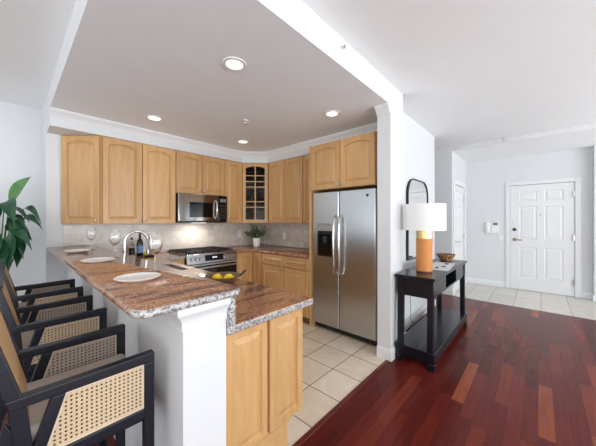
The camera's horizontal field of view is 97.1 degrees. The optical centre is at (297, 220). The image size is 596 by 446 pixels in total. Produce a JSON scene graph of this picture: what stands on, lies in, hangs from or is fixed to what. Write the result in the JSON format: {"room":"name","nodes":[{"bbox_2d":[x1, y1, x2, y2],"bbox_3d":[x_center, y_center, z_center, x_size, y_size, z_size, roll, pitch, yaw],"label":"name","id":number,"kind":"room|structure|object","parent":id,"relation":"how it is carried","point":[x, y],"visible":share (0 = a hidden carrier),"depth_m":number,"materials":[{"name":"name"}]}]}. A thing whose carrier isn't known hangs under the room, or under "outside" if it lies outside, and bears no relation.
{"room":"open-plan kitchen","nodes":[
{"label":"open-plan kitchen","id":0,"kind":"room"},
{"bbox_2d":[0,101,41,302],"bbox_3d":[-4.476,0.018,1.832,0.120,2.725,3.865,0,0,42],"label":"wall","id":1,"kind":"structure","parent":0,"point":[20,126],"depth_m":3.11,"materials":[{"name":"paint"}]},
{"bbox_2d":[68,267,225,445],"bbox_3d":[-1.482,0.855,2.084,3.000,1.050,0.187,0,0,42],"label":"wall","id":2,"kind":"structure","parent":0,"point":[190,366],"depth_m":1.10,"materials":[{"name":"paint"}]},
{"bbox_2d":[47,245,239,318],"bbox_3d":[-1.500,0.315,2.028,3.040,0.030,0.430,0,0,42],"label":"countertop","id":3,"kind":"structure","parent":2,"relation":"on","point":[174,290],"depth_m":1.21,"materials":[{"name":"brown stone"}]},
{"bbox_2d":[64,249,90,252],"bbox_3d":[-2.087,0.290,2.490,0.206,0.018,0.206,0,0,42],"label":"dinner plate","id":4,"kind":"object","parent":3,"relation":"on","point":[71,250],"visible":1,"depth_m":2.48,"materials":[{"name":"white ceramic"}]},
{"bbox_2d":[87,228,95,249],"bbox_3d":[-2.091,0.189,2.663,0.079,0.222,0.079,0,0,42],"label":"wine glass","id":5,"kind":"object","parent":3,"relation":"on","point":[91,232],"visible":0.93,"depth_m":2.64,"materials":[{"name":"clear glass"}]},
{"bbox_2d":[80,257,114,262],"bbox_3d":[-1.444,0.290,1.903,0.206,0.018,0.206,0,0,42],"label":"dinner plate","id":6,"kind":"object","parent":3,"relation":"on","point":[100,259],"visible":1,"depth_m":1.90,"materials":[{"name":"white ceramic"}]},
{"bbox_2d":[109,230,120,257],"bbox_3d":[-1.464,0.189,2.104,0.079,0.222,0.079,0,0,42],"label":"wine glass","id":7,"kind":"object","parent":3,"relation":"on","point":[114,235],"visible":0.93,"depth_m":2.08,"materials":[{"name":"clear glass"}]},
{"bbox_2d":[113,272,160,282],"bbox_3d":[-0.806,0.290,1.326,0.206,0.018,0.206,0,0,42],"label":"dinner plate","id":8,"kind":"object","parent":3,"relation":"on","point":[142,276],"visible":1,"depth_m":1.33,"materials":[{"name":"white ceramic"}]},
{"bbox_2d":[147,233,161,271],"bbox_3d":[-0.839,0.189,1.542,0.079,0.222,0.079,0,0,42],"label":"wine glass","id":9,"kind":"object","parent":3,"relation":"on","point":[154,242],"visible":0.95,"depth_m":1.52,"materials":[{"name":"clear glass"}]},
{"bbox_2d":[167,298,230,332],"bbox_3d":[-0.418,0.378,1.089,0.154,0.095,0.221,0,0,42],"label":"trim","id":10,"kind":"structure","parent":2,"relation":"attached to","point":[192,318],"depth_m":1.04,"materials":[{"name":"white paint"}]},
{"bbox_2d":[42,98,252,282],"bbox_3d":[-1.938,0.018,4.254,0.600,2.725,3.135,0,0,42],"label":"wall","id":11,"kind":"structure","parent":0,"point":[53,269],"depth_m":2.95,"materials":[{"name":"paint"}]},
{"bbox_2d":[63,224,88,246],"bbox_3d":[-2.596,0.173,3.077,0.014,0.251,0.229,0,0,42],"label":"backsplash","id":12,"kind":"structure","parent":11,"relation":"attached to","point":[73,234],"depth_m":3.07,"materials":[{"name":"tile"}]},
{"bbox_2d":[61,135,101,223],"bbox_3d":[-2.454,-0.458,2.982,0.338,1.010,0.313,0,0,42],"label":"upper cabinet","id":13,"kind":"object","parent":11,"relation":"attached to","point":[81,155],"visible":1,"depth_m":2.96,"materials":[{"name":"brown wood"}]},
{"bbox_2d":[102,136,175,223],"bbox_3d":[-2.057,-0.458,3.393,0.357,1.010,0.822,0,0,42],"label":"upper cabinet","id":14,"kind":"object","parent":11,"relation":"attached to","point":[139,179],"visible":0.99,"depth_m":3.25,"materials":[{"name":"brown wood"}]},
{"bbox_2d":[89,223,308,254],"bbox_3d":[-0.973,0.044,3.526,1.804,0.828,2.626,0,0,42],"label":"backsplash","id":15,"kind":"structure","parent":11,"relation":"attached to","point":[177,235],"depth_m":4.26,"materials":[{"name":"tile"}]},
{"bbox_2d":[176,150,224,195],"bbox_3d":[-1.522,-0.670,3.978,0.357,0.586,0.760,0,0,42],"label":"upper cabinet","id":16,"kind":"object","parent":11,"relation":"attached to","point":[195,173],"visible":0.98,"depth_m":3.84,"materials":[{"name":"brown wood"}]},
{"bbox_2d":[176,193,226,222],"bbox_3d":[-1.485,-0.169,3.942,0.448,0.408,0.750,0,0,42],"label":"microwave oven","id":17,"kind":"object","parent":11,"relation":"attached to","point":[190,208],"visible":0.98,"depth_m":3.78,"materials":[{"name":"silver metal"}]},
{"bbox_2d":[219,160,241,222],"bbox_3d":[-1.154,-0.458,4.380,0.357,1.010,0.327,0,0,42],"label":"upper cabinet","id":18,"kind":"object","parent":11,"relation":"attached to","point":[233,170],"visible":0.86,"depth_m":4.27,"materials":[{"name":"brown wood"}]},
{"bbox_2d":[47,109,308,162],"bbox_3d":[-0.758,-1.050,3.084,2.720,0.170,2.990,0,0,42],"label":"wall","id":19,"kind":"structure","parent":0,"point":[57,126],"depth_m":3.29,"materials":[{"name":"paint"}]},
{"bbox_2d":[50,107,376,157],"bbox_3d":[-0.816,-1.092,3.605,3.579,0.084,1.618,0,0,-6],"label":"trim","id":20,"kind":"structure","parent":19,"relation":"attached to","point":[62,114],"depth_m":3.40,"materials":[{"name":"white paint"}]},
{"bbox_2d":[374,102,389,116],"bbox_3d":[0.834,-1.092,2.601,0.135,0.084,0.066,0,0,42],"label":"trim","id":21,"kind":"structure","parent":19,"relation":"attached to","point":[383,109],"depth_m":2.59,"materials":[{"name":"white paint"}]},
{"bbox_2d":[47,0,402,151],"bbox_3d":[-0.633,-1.240,3.065,2.930,0.210,3.130,0,0,42],"label":"ceiling","id":22,"kind":"structure","parent":0,"point":[120,61],"depth_m":2.04,"materials":[{"name":"paint"}]},
{"bbox_2d":[145,115,162,121],"bbox_3d":[-1.596,-1.131,2.922,0.176,0.008,0.176,0,0,42],"label":"recessed light","id":23,"kind":"object","parent":22,"relation":"in","point":[149,117],"visible":1,"depth_m":2.92,"materials":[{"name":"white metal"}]},
{"bbox_2d":[222,57,246,71],"bbox_3d":[-0.461,-1.131,1.912,0.176,0.008,0.176,0,0,42],"label":"recessed light","id":24,"kind":"object","parent":22,"relation":"in","point":[235,64],"visible":1,"depth_m":1.91,"materials":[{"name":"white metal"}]},
{"bbox_2d":[237,140,248,143],"bbox_3d":[-0.793,-1.131,3.801,0.176,0.008,0.176,0,0,42],"label":"recessed light","id":25,"kind":"object","parent":22,"relation":"in","point":[238,141],"visible":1,"depth_m":3.78,"materials":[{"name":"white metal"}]},
{"bbox_2d":[324,110,339,116],"bbox_3d":[0.363,-1.131,2.798,0.176,0.008,0.176,0,0,42],"label":"recessed light","id":26,"kind":"object","parent":22,"relation":"in","point":[332,113],"visible":1,"depth_m":2.79,"materials":[{"name":"white plastic"}]},
{"bbox_2d":[338,44,345,52],"bbox_3d":[0.325,-1.255,1.911,0.039,0.058,0.058,0,0,42],"label":"sprinkler","id":27,"kind":"object","parent":22,"relation":"attached to","point":[340,47],"visible":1,"depth_m":1.91,"materials":[{"name":"white metal"}]},
{"bbox_2d":[0,0,595,149],"bbox_3d":[0.999,-1.395,1.390,8.800,0.100,10.600,0,0,42],"label":"ceiling","id":28,"kind":"structure","parent":0,"point":[466,72],"depth_m":2.16,"materials":[{"name":"paint"}]},
{"bbox_2d":[0,283,595,445],"bbox_3d":[1.027,1.430,1.331,8.680,0.100,10.550,0,0,42],"label":"floor","id":29,"kind":"structure","parent":0,"point":[510,376],"depth_m":2.22,"materials":[{"name":"brown wood"}]},
{"bbox_2d":[0,177,42,271],"bbox_3d":[-2.933,0.484,2.476,0.762,1.792,0.716,0,0,42],"label":"potted plant","id":30,"kind":"object","parent":29,"relation":"on","point":[13,245],"visible":0.77,"depth_m":2.45,"materials":[{"name":"green plant"}]},
{"bbox_2d":[0,262,82,378],"bbox_3d":[-2.028,0.848,1.984,0.424,1.064,0.580,0,0,42],"label":"counter chair","id":31,"kind":"object","parent":29,"relation":"on","point":[39,293],"visible":0.28,"depth_m":1.97,"materials":[{"name":"black wood"}]},
{"bbox_2d":[19,302,26,318],"bbox_3d":[-1.958,0.700,2.060,0.352,0.109,0.356,0,0,42],"label":"cushion","id":32,"kind":"object","parent":31,"relation":"on","point":[22,304],"depth_m":1.99,"materials":[{"name":"grey fabric"}]},
{"bbox_2d":[0,275,106,445],"bbox_3d":[-1.480,0.848,1.482,0.424,1.064,0.580,0,0,42],"label":"counter chair","id":33,"kind":"object","parent":29,"relation":"on","point":[47,322],"visible":0.52,"depth_m":1.45,"materials":[{"name":"black wood"}]},
{"bbox_2d":[22,330,34,348],"bbox_3d":[-1.409,0.700,1.559,0.352,0.109,0.356,0,0,42],"label":"cushion","id":34,"kind":"object","parent":33,"relation":"on","point":[26,336],"depth_m":1.43,"materials":[{"name":"grey fabric"}]},
{"bbox_2d":[0,304,153,445],"bbox_3d":[-0.919,0.848,0.970,0.424,1.064,0.580,0,0,42],"label":"counter chair","id":35,"kind":"object","parent":29,"relation":"on","point":[82,389],"visible":1,"depth_m":0.94,"materials":[{"name":"black wood"}]},
{"bbox_2d":[27,354,125,441],"bbox_3d":[-0.849,0.700,1.047,0.352,0.109,0.356,0,0,42],"label":"cushion","id":36,"kind":"object","parent":35,"relation":"on","point":[37,410],"depth_m":1.10,"materials":[{"name":"grey fabric"}]},
{"bbox_2d":[170,259,183,264],"bbox_3d":[-1.795,0.941,3.456,0.637,0.879,0.366,0,0,42],"label":"base cabinet","id":37,"kind":"object","parent":29,"relation":"on","point":[180,261],"visible":0.03,"depth_m":3.35,"materials":[{"name":"brown wood"}]},
{"bbox_2d":[168,246,236,272],"bbox_3d":[-1.383,0.903,3.850,0.713,0.953,0.760,0,0,42],"label":"gas range","id":38,"kind":"object","parent":29,"relation":"on","point":[214,259],"visible":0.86,"depth_m":3.69,"materials":[{"name":"grey metal"}]},
{"bbox_2d":[168,250,233,256],"bbox_3d":[-1.417,0.467,3.882,0.620,0.017,0.760,0,0,42],"label":"cooktop","id":39,"kind":"object","parent":38,"relation":"in","point":[195,253],"depth_m":3.68,"materials":[{"name":"black metal"}]},
{"bbox_2d":[235,252,252,281],"bbox_3d":[-1.051,0.941,4.288,0.612,0.879,0.328,0,0,42],"label":"base cabinet","id":40,"kind":"object","parent":29,"relation":"on","point":[245,259],"visible":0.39,"depth_m":4.09,"materials":[{"name":"brown wood"}]},
{"bbox_2d":[226,308,301,445],"bbox_3d":[-1.010,0.941,2.136,2.347,0.879,0.518,0,0,42],"label":"base cabinet","id":41,"kind":"object","parent":29,"relation":"on","point":[264,360],"visible":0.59,"depth_m":1.32,"materials":[{"name":"brown wood"}]},
{"bbox_2d":[134,252,312,334],"bbox_3d":[-1.100,0.415,2.468,3.005,0.170,0.891,0,0,42],"label":"countertop","id":42,"kind":"structure","parent":41,"relation":"on","point":[256,304],"depth_m":1.49,"materials":[{"name":"brown stone"}]},
{"bbox_2d":[129,238,134,255],"bbox_3d":[-2.122,0.341,3.355,0.065,0.237,0.065,0,0,42],"label":"oil bottle","id":43,"kind":"object","parent":42,"relation":"on","point":[131,246],"visible":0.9,"depth_m":3.33,"materials":[{"name":"clear glass"}]},
{"bbox_2d":[123,230,148,253],"bbox_3d":[-1.560,0.279,2.550,0.120,0.362,0.242,0,0,42],"label":"kitchen faucet","id":44,"kind":"object","parent":42,"relation":"on","point":[135,231],"visible":0.58,"depth_m":2.54,"materials":[{"name":"silver metal"}]},
{"bbox_2d":[136,233,142,255],"bbox_3d":[-2.042,0.314,3.398,0.077,0.292,0.077,0,0,42],"label":"wine bottle","id":45,"kind":"object","parent":42,"relation":"on","point":[139,245],"visible":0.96,"depth_m":3.37,"materials":[{"name":"black glass"}]},
{"bbox_2d":[204,269,245,283],"bbox_3d":[-0.553,0.412,1.941,0.268,0.094,0.264,0,0,42],"label":"fruit bowl","id":46,"kind":"object","parent":42,"relation":"on","point":[236,275],"visible":0.73,"depth_m":1.96,"materials":[{"name":"brown wood"}]},
{"bbox_2d":[212,274,222,278],"bbox_3d":[-0.596,0.422,1.943,0.061,0.056,0.061,0,0,-45],"label":"lemon","id":47,"kind":"object","parent":46,"relation":"in","point":[216,276],"visible":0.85,"depth_m":1.93,"materials":[{"name":"yellow food"}]},
{"bbox_2d":[223,274,233,278],"bbox_3d":[-0.510,0.422,1.943,0.061,0.056,0.061,0,0,28],"label":"lemon","id":48,"kind":"object","parent":46,"relation":"in","point":[226,276],"visible":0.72,"depth_m":1.92,"materials":[{"name":"yellow food"}]},
{"bbox_2d":[253,252,308,323],"bbox_3d":[-0.093,0.941,4.033,1.189,0.879,0.682,0,0,42],"label":"base cabinet","id":49,"kind":"object","parent":29,"relation":"on","point":[286,273],"visible":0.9,"depth_m":3.70,"materials":[{"name":"brown wood"}]},
{"bbox_2d":[224,244,308,258],"bbox_3d":[-0.408,0.479,4.130,1.785,0.039,0.963,0,0,42],"label":"countertop","id":50,"kind":"structure","parent":49,"relation":"on","point":[270,249],"depth_m":4.12,"materials":[{"name":"brown stone"}]},
{"bbox_2d":[245,224,265,246],"bbox_3d":[-0.681,0.259,4.630,0.543,0.401,0.434,0,0,42],"label":"potted plant","id":51,"kind":"object","parent":50,"relation":"on","point":[257,233],"visible":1,"depth_m":4.56,"materials":[{"name":"green plant"}]},
{"bbox_2d":[309,146,318,326],"bbox_3d":[0.366,0.210,3.635,0.020,2.340,0.630,0,0,42],"label":"panel","id":52,"kind":"object","parent":29,"relation":"on","point":[311,322],"visible":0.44,"depth_m":3.41,"materials":[{"name":"brown wood"}]},
{"bbox_2d":[292,360,388,445],"bbox_3d":[0.263,1.377,1.907,0.035,0.006,1.830,0,0,42],"label":"trim","id":53,"kind":"structure","parent":29,"relation":"on","point":[342,402],"depth_m":1.92,"materials":[{"name":"brown wood"}]},
{"bbox_2d":[313,188,376,345],"bbox_3d":[0.688,0.507,3.308,0.874,1.721,0.678,0,0,42],"label":"refrigerator","id":54,"kind":"object","parent":29,"relation":"on","point":[344,221],"visible":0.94,"depth_m":3.06,"materials":[{"name":"grey metal"}]},
{"bbox_2d":[395,258,466,372],"bbox_3d":[1.593,0.956,3.035,0.365,0.848,1.470,0,0,42],"label":"console table","id":55,"kind":"object","parent":29,"relation":"on","point":[427,341],"visible":0.96,"depth_m":2.60,"materials":[{"name":"black wood"}]},
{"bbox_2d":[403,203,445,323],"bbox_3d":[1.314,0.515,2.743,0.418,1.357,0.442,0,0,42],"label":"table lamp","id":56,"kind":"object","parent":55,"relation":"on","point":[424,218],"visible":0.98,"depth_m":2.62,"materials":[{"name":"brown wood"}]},
{"bbox_2d":[395,307,466,356],"bbox_3d":[1.593,1.228,3.035,0.365,0.025,1.470,0,0,42],"label":"shelf","id":57,"kind":"object","parent":55,"relation":"attached to","point":[447,321],"depth_m":2.82,"materials":[{"name":"black wood"}]},
{"bbox_2d":[433,261,455,270],"bbox_3d":[1.639,0.523,3.068,0.280,0.017,0.620,0,0,37],"label":"magazine","id":58,"kind":"object","parent":55,"relation":"on","point":[443,266],"visible":0.73,"depth_m":3.00,"materials":[{"name":"white paper"}]},
{"bbox_2d":[436,253,454,260],"bbox_3d":[1.940,0.487,3.456,0.228,0.089,0.228,0,0,42],"label":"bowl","id":59,"kind":"object","parent":55,"relation":"on","point":[442,256],"visible":0.99,"depth_m":3.40,"materials":[{"name":"brown wood"}]},
{"bbox_2d":[311,131,376,191],"bbox_3d":[0.690,-0.667,3.313,0.890,0.575,0.647,0,0,42],"label":"upper cabinet","id":60,"kind":"object","parent":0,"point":[350,163],"visible":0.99,"depth_m":3.06,"materials":[{"name":"brown wood"}]},
{"bbox_2d":[377,104,402,349],"bbox_3d":[0.963,0.018,2.741,0.137,2.725,0.315,0,0,42],"label":"wall column","id":61,"kind":"structure","parent":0,"point":[389,126],"depth_m":2.63,"materials":[{"name":"paint"}]},
{"bbox_2d":[377,345,394,361],"bbox_3d":[0.957,1.323,2.746,0.186,0.111,0.347,0,0,42],"label":"baseboard","id":62,"kind":"structure","parent":61,"relation":"attached to","point":[384,353],"depth_m":2.60,"materials":[{"name":"white paint"}]},
{"bbox_2d":[393,246,395,257],"bbox_3d":[0.969,0.320,2.637,0.010,0.116,0.072,0,0,42],"label":"light switch","id":63,"kind":"object","parent":61,"relation":"attached to","point":[394,247],"visible":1,"depth_m":2.63,"materials":[{"name":"white plastic"}]},
{"bbox_2d":[403,112,434,320],"bbox_3d":[0.809,0.018,4.226,2.093,2.725,1.930,0,0,42],"label":"wall","id":64,"kind":"structure","parent":0,"point":[418,143],"depth_m":3.60,"materials":[{"name":"paint"}]},
{"bbox_2d":[242,163,268,222],"bbox_3d":[-0.727,-0.458,4.636,0.638,1.010,0.625,0,0,42],"label":"upper cabinet","id":65,"kind":"object","parent":64,"relation":"attached to","point":[255,176],"visible":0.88,"depth_m":4.41,"materials":[{"name":"brown wood"}]},
{"bbox_2d":[269,155,303,222],"bbox_3d":[-0.116,-0.458,4.264,0.765,1.010,0.347,0,0,42],"label":"upper cabinet","id":66,"kind":"object","parent":64,"relation":"attached to","point":[285,176],"visible":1,"depth_m":4.12,"materials":[{"name":"brown wood"}]},
{"bbox_2d":[303,154,308,222],"bbox_3d":[0.309,-0.458,3.876,0.375,1.010,0.347,0,0,42],"label":"upper cabinet","id":67,"kind":"object","parent":64,"relation":"attached to","point":[305,157],"visible":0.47,"depth_m":3.86,"materials":[{"name":"brown wood"}]},
{"bbox_2d":[406,178,427,260],"bbox_3d":[1.654,-0.020,3.623,0.030,1.060,0.820,0,0,42],"label":"wall mirror","id":68,"kind":"object","parent":64,"relation":"attached to","point":[416,190],"visible":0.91,"depth_m":3.48,"materials":[{"name":"black metal"}]},
{"bbox_2d":[404,299,435,331],"bbox_3d":[0.896,1.323,4.259,1.976,0.111,1.796,0,0,42],"label":"baseboard","id":69,"kind":"structure","parent":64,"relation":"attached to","point":[415,317],"depth_m":3.55,"materials":[{"name":"white paint"}]},
{"bbox_2d":[435,148,443,258],"bbox_3d":[2.040,0.018,5.641,2.000,2.725,0.120,0,0,42],"label":"wall","id":70,"kind":"structure","parent":0,"point":[439,153],"depth_m":4.98,"materials":[{"name":"paint"}]},
{"bbox_2d":[442,288,453,295],"bbox_3d":[2.118,1.323,5.545,2.044,0.111,0.116,0,0,42],"label":"baseboard","id":71,"kind":"structure","parent":70,"relation":"attached to","point":[447,291],"depth_m":4.86,"materials":[{"name":"white paint"}]},
{"bbox_2d":[444,147,466,288],"bbox_3d":[3.280,0.018,5.422,0.130,2.725,1.470,0,0,42],"label":"wall","id":72,"kind":"structure","parent":0,"point":[455,167],"depth_m":4.90,"materials":[{"name":"paint"}]},
{"bbox_2d":[453,179,465,293],"bbox_3d":[3.247,0.305,5.276,0.018,2.150,1.030,0,0,42],"label":"trim","id":73,"kind":"structure","parent":72,"relation":"attached to","point":[456,182],"depth_m":5.20,"materials":[{"name":"white paint"}]},
{"bbox_2d":[455,185,464,291],"bbox_3d":[3.251,0.347,5.279,0.109,2.050,0.860,0,0,42],"label":"door","id":74,"kind":"structure","parent":72,"relation":"in","point":[459,192],"depth_m":5.32,"materials":[{"name":"white paint"}]},
{"bbox_2d":[452,123,595,162],"bbox_3d":[5.270,-1.310,3.522,5.372,0.070,1.350,0,0,42],"label":"ceiling","id":75,"kind":"structure","parent":0,"point":[584,136],"depth_m":4.49,"materials":[{"name":"paint"}]},
{"bbox_2d":[467,147,592,297],"bbox_3d":[4.434,0.018,5.288,2.030,2.725,0.130,0,0,42],"label":"wall","id":76,"kind":"structure","parent":0,"point":[487,180],"depth_m":5.40,"materials":[{"name":"paint"}]},
{"bbox_2d":[466,277,504,287],"bbox_3d":[3.913,1.323,5.520,0.672,0.111,0.230,0,0,42],"label":"baseboard","id":77,"kind":"structure","parent":76,"relation":"attached to","point":[468,280],"depth_m":5.59,"materials":[{"name":"white paint"}]},
{"bbox_2d":[486,222,499,236],"bbox_3d":[4.067,0.192,5.502,0.240,0.323,0.050,0,0,42],"label":"intercom panel","id":78,"kind":"object","parent":76,"relation":"attached to","point":[493,227],"visible":1,"depth_m":5.49,"materials":[{"name":"white plastic"}]},
{"bbox_2d":[510,182,574,296],"bbox_3d":[4.625,0.342,5.013,0.902,2.060,0.109,0,0,42],"label":"door","id":79,"kind":"structure","parent":76,"relation":"in","point":[542,216],"depth_m":4.99,"materials":[{"name":"white paint"}]},
{"bbox_2d":[506,177,580,297],"bbox_3d":[4.626,0.307,5.013,1.055,2.145,0.018,0,0,42],"label":"trim","id":80,"kind":"structure","parent":76,"relation":"attached to","point":[577,180],"depth_m":4.70,"materials":[{"name":"white paint"}]},
{"bbox_2d":[593,145,595,294],"bbox_3d":[6.410,0.018,3.381,3.500,2.725,0.280,0,0,42],"label":"wall","id":81,"kind":"structure","parent":0,"point":[594,146],"depth_m":4.46,"materials":[{"name":"paint"}]},
{"bbox_2d":[582,292,595,301],"bbox_3d":[6.274,1.323,3.406,3.535,0.111,0.166,0,0,42],"label":"baseboard","id":82,"kind":"structure","parent":81,"relation":"attached to","point":[585,295],"depth_m":4.59,"materials":[{"name":"white paint"}]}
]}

